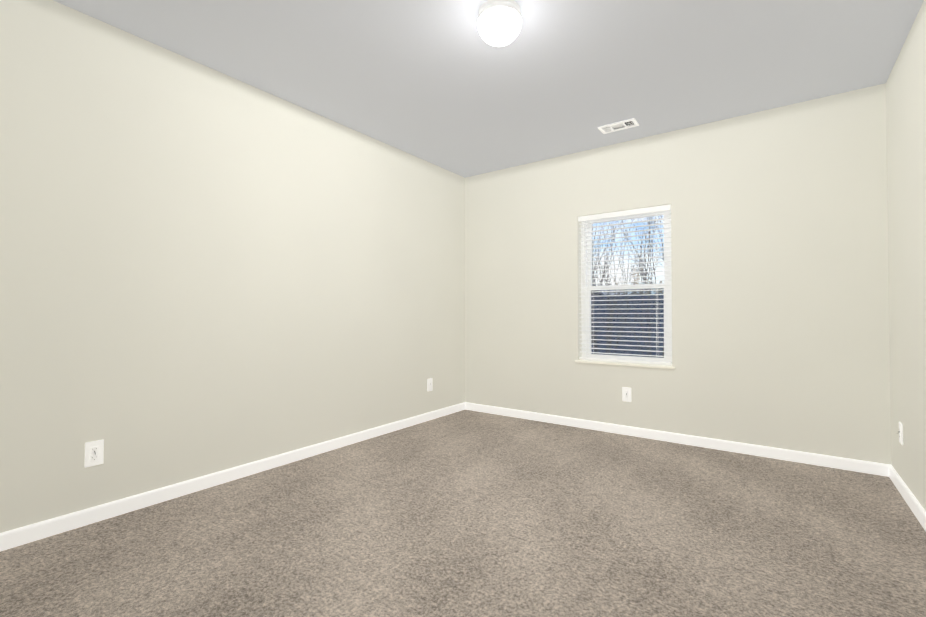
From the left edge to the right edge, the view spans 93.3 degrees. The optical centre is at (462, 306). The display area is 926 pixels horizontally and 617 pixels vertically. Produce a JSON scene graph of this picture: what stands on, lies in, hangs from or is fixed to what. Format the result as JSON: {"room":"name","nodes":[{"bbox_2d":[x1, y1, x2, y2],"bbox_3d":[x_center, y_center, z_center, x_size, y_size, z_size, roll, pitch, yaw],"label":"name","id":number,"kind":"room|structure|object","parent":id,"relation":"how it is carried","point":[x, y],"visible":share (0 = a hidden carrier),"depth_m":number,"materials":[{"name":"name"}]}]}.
{"room":"empty bedroom","nodes":[
{"label":"empty bedroom","id":0,"kind":"room"},
{"bbox_2d":[0,0,464,532],"bbox_3d":[-1.200,-0.168,3.056,0.160,2.440,4.258,-1,-1,36],"label":"wall","id":1,"kind":"structure","parent":0,"point":[205,270],"depth_m":2.44,"materials":[{"name":"beige paint"}]},
{"bbox_2d":[84,440,103,467],"bbox_3d":[-1.773,0.707,2.102,0.021,0.117,0.072,-1,-1,36],"label":"electrical outlet","id":2,"kind":"object","parent":1,"relation":"attached to","point":[94,450],"visible":1,"depth_m":2.10,"materials":[{"name":"white plastic"}]},
{"bbox_2d":[0,403,463,551],"bbox_3d":[-1.130,1.014,2.987,0.013,0.073,3.938,-1,-1,36],"label":"baseboard","id":3,"kind":"structure","parent":1,"relation":"attached to","point":[13,538],"depth_m":2.42,"materials":[{"name":"white wood"}]},
{"bbox_2d":[427,378,431,390],"bbox_3d":[-0.308,0.737,4.122,0.021,0.117,0.072,-1,-1,36],"label":"electrical outlet","id":4,"kind":"object","parent":1,"relation":"attached to","point":[429,384],"visible":1,"depth_m":4.12,"materials":[{"name":"white plastic"}]},
{"bbox_2d":[0,410,925,616],"bbox_3d":[0.173,1.111,2.041,3.552,0.150,4.258,-1,-1,36],"label":"floor","id":5,"kind":"structure","parent":0,"point":[466,513],"depth_m":1.93,"materials":[{"name":"carpet"}]},
{"bbox_2d":[54,0,923,177],"bbox_3d":[0.173,-1.478,2.081,3.552,0.150,4.258,-1,-1,36],"label":"ceiling","id":6,"kind":"structure","parent":0,"point":[442,84],"depth_m":2.47,"materials":[{"name":"white paint"}]},
{"bbox_2d":[478,0,520,45],"bbox_3d":[0.173,-1.330,2.079,0.208,0.146,0.208,-1,-1,36],"label":"ceiling light","id":7,"kind":"object","parent":6,"relation":"attached to","point":[499,22],"visible":1,"depth_m":2.01,"materials":[{"name":"white glass"}]},
{"bbox_2d":[598,118,638,133],"bbox_3d":[1.188,-1.378,3.341,0.272,0.012,0.140,-1,-1,36],"label":"ceiling vent","id":8,"kind":"object","parent":6,"relation":"in","point":[620,125],"visible":0.98,"depth_m":3.33,"materials":[{"name":"white metal"}]},
{"bbox_2d":[465,83,890,464],"bbox_3d":[1.376,-0.158,3.719,3.232,2.440,0.160,-1,-1,36],"label":"wall","id":9,"kind":"structure","parent":0,"point":[780,280],"depth_m":3.21,"materials":[{"name":"beige paint"}]},
{"bbox_2d":[575,211,674,368],"bbox_3d":[1.372,-0.166,3.714,0.809,1.345,0.192,-1,-1,36],"label":"window","id":10,"kind":"structure","parent":9,"relation":"in","point":[588,305],"depth_m":3.75,"materials":[{"name":"white plastic"}]},
{"bbox_2d":[578,204,671,364],"bbox_3d":[1.347,-0.171,3.680,0.759,1.267,0.065,-1,-1,36],"label":"window blind","id":11,"kind":"object","parent":10,"relation":"attached to","point":[647,210],"visible":0.88,"depth_m":3.65,"materials":[{"name":"white plastic"}]},
{"bbox_2d":[622,387,630,401],"bbox_3d":[1.354,0.728,3.612,0.072,0.117,0.021,-1,-1,36],"label":"electrical outlet","id":12,"kind":"object","parent":9,"relation":"attached to","point":[626,394],"visible":1,"depth_m":3.62,"materials":[{"name":"white plastic"}]},
{"bbox_2d":[464,402,883,475],"bbox_3d":[1.329,1.024,3.629,3.180,0.073,0.013,-1,-1,36],"label":"baseboard","id":13,"kind":"structure","parent":9,"relation":"attached to","point":[861,466],"depth_m":3.29,"materials":[{"name":"white wood"}]},
{"bbox_2d":[886,0,925,510],"bbox_3d":[1.546,-0.199,1.065,0.160,2.440,4.258,-1,-1,36],"label":"wall","id":14,"kind":"structure","parent":0,"point":[906,130],"depth_m":2.28,"materials":[{"name":"beige paint"}]},
{"bbox_2d":[897,421,902,444],"bbox_3d":[2.458,0.711,2.459,0.021,0.117,0.072,-1,-1,36],"label":"electrical outlet","id":15,"kind":"object","parent":14,"relation":"attached to","point":[900,432],"visible":1,"depth_m":2.44,"materials":[{"name":"white plastic"}]},
{"bbox_2d":[884,464,925,530],"bbox_3d":[1.475,0.985,1.098,0.013,0.073,3.938,-1,-1,36],"label":"baseboard","id":16,"kind":"structure","parent":14,"relation":"attached to","point":[889,471],"depth_m":2.31,"materials":[{"name":"white wood"}]},
{"label":"outside","id":17,"kind":"structure","parent":0,"visible":0},
{"bbox_3d":[18.258,1.961,29.718,120.000,0.300,110.000,-1,-1,36],"label":"lawn","id":18,"kind":"structure","parent":17,"visible":0},
{"bbox_2d":[591,219,638,295],"bbox_3d":[4.082,-1.319,15.208,4.290,5.934,3.526,-1,-1,36],"label":"tree","id":19,"kind":"object","parent":18,"relation":"on","point":[612,240],"depth_m":14.48,"materials":[{"name":"grey plant"}]},
{"bbox_2d":[591,222,643,354],"bbox_3d":[3.217,-0.730,10.788,2.810,4.616,2.543,-1,-1,36],"label":"tree","id":20,"kind":"object","parent":18,"relation":"on","point":[608,329],"depth_m":10.89,"materials":[{"name":"grey plant"}]},
{"bbox_2d":[591,293,663,357],"bbox_3d":[2.627,0.619,13.292,38.094,1.880,0.146,-1,-1,36],"label":"privacy fence","id":21,"kind":"object","parent":18,"relation":"on","point":[626,324],"depth_m":11.83,"materials":[{"name":"grey wood"}]},
{"bbox_2d":[594,241,663,357],"bbox_3d":[4.126,-0.107,9.206,2.577,3.318,2.001,-1,-1,36],"label":"tree","id":22,"kind":"object","parent":18,"relation":"on","point":[650,353],"depth_m":9.31,"materials":[{"name":"grey plant"}]},
{"bbox_2d":[611,268,663,300],"bbox_3d":[5.257,0.270,13.191,2.535,2.712,2.904,-1,-1,36],"label":"tree","id":23,"kind":"object","parent":18,"relation":"on","point":[633,274],"depth_m":12.83,"materials":[{"name":"grey plant"}]},
{"bbox_2d":[615,215,663,289],"bbox_3d":[7.876,-1.995,17.571,4.373,7.365,4.444,-1,-1,36],"label":"tree","id":24,"kind":"object","parent":18,"relation":"on","point":[651,246],"depth_m":17.53,"materials":[{"name":"grey plant"}]},
{"bbox_2d":[630,215,663,282],"bbox_3d":[7.453,-1.547,13.739,4.142,6.341,3.215,-1,-1,36],"label":"tree","id":25,"kind":"object","parent":18,"relation":"on","point":[649,246],"depth_m":13.61,"materials":[{"name":"grey plant"}]}
]}

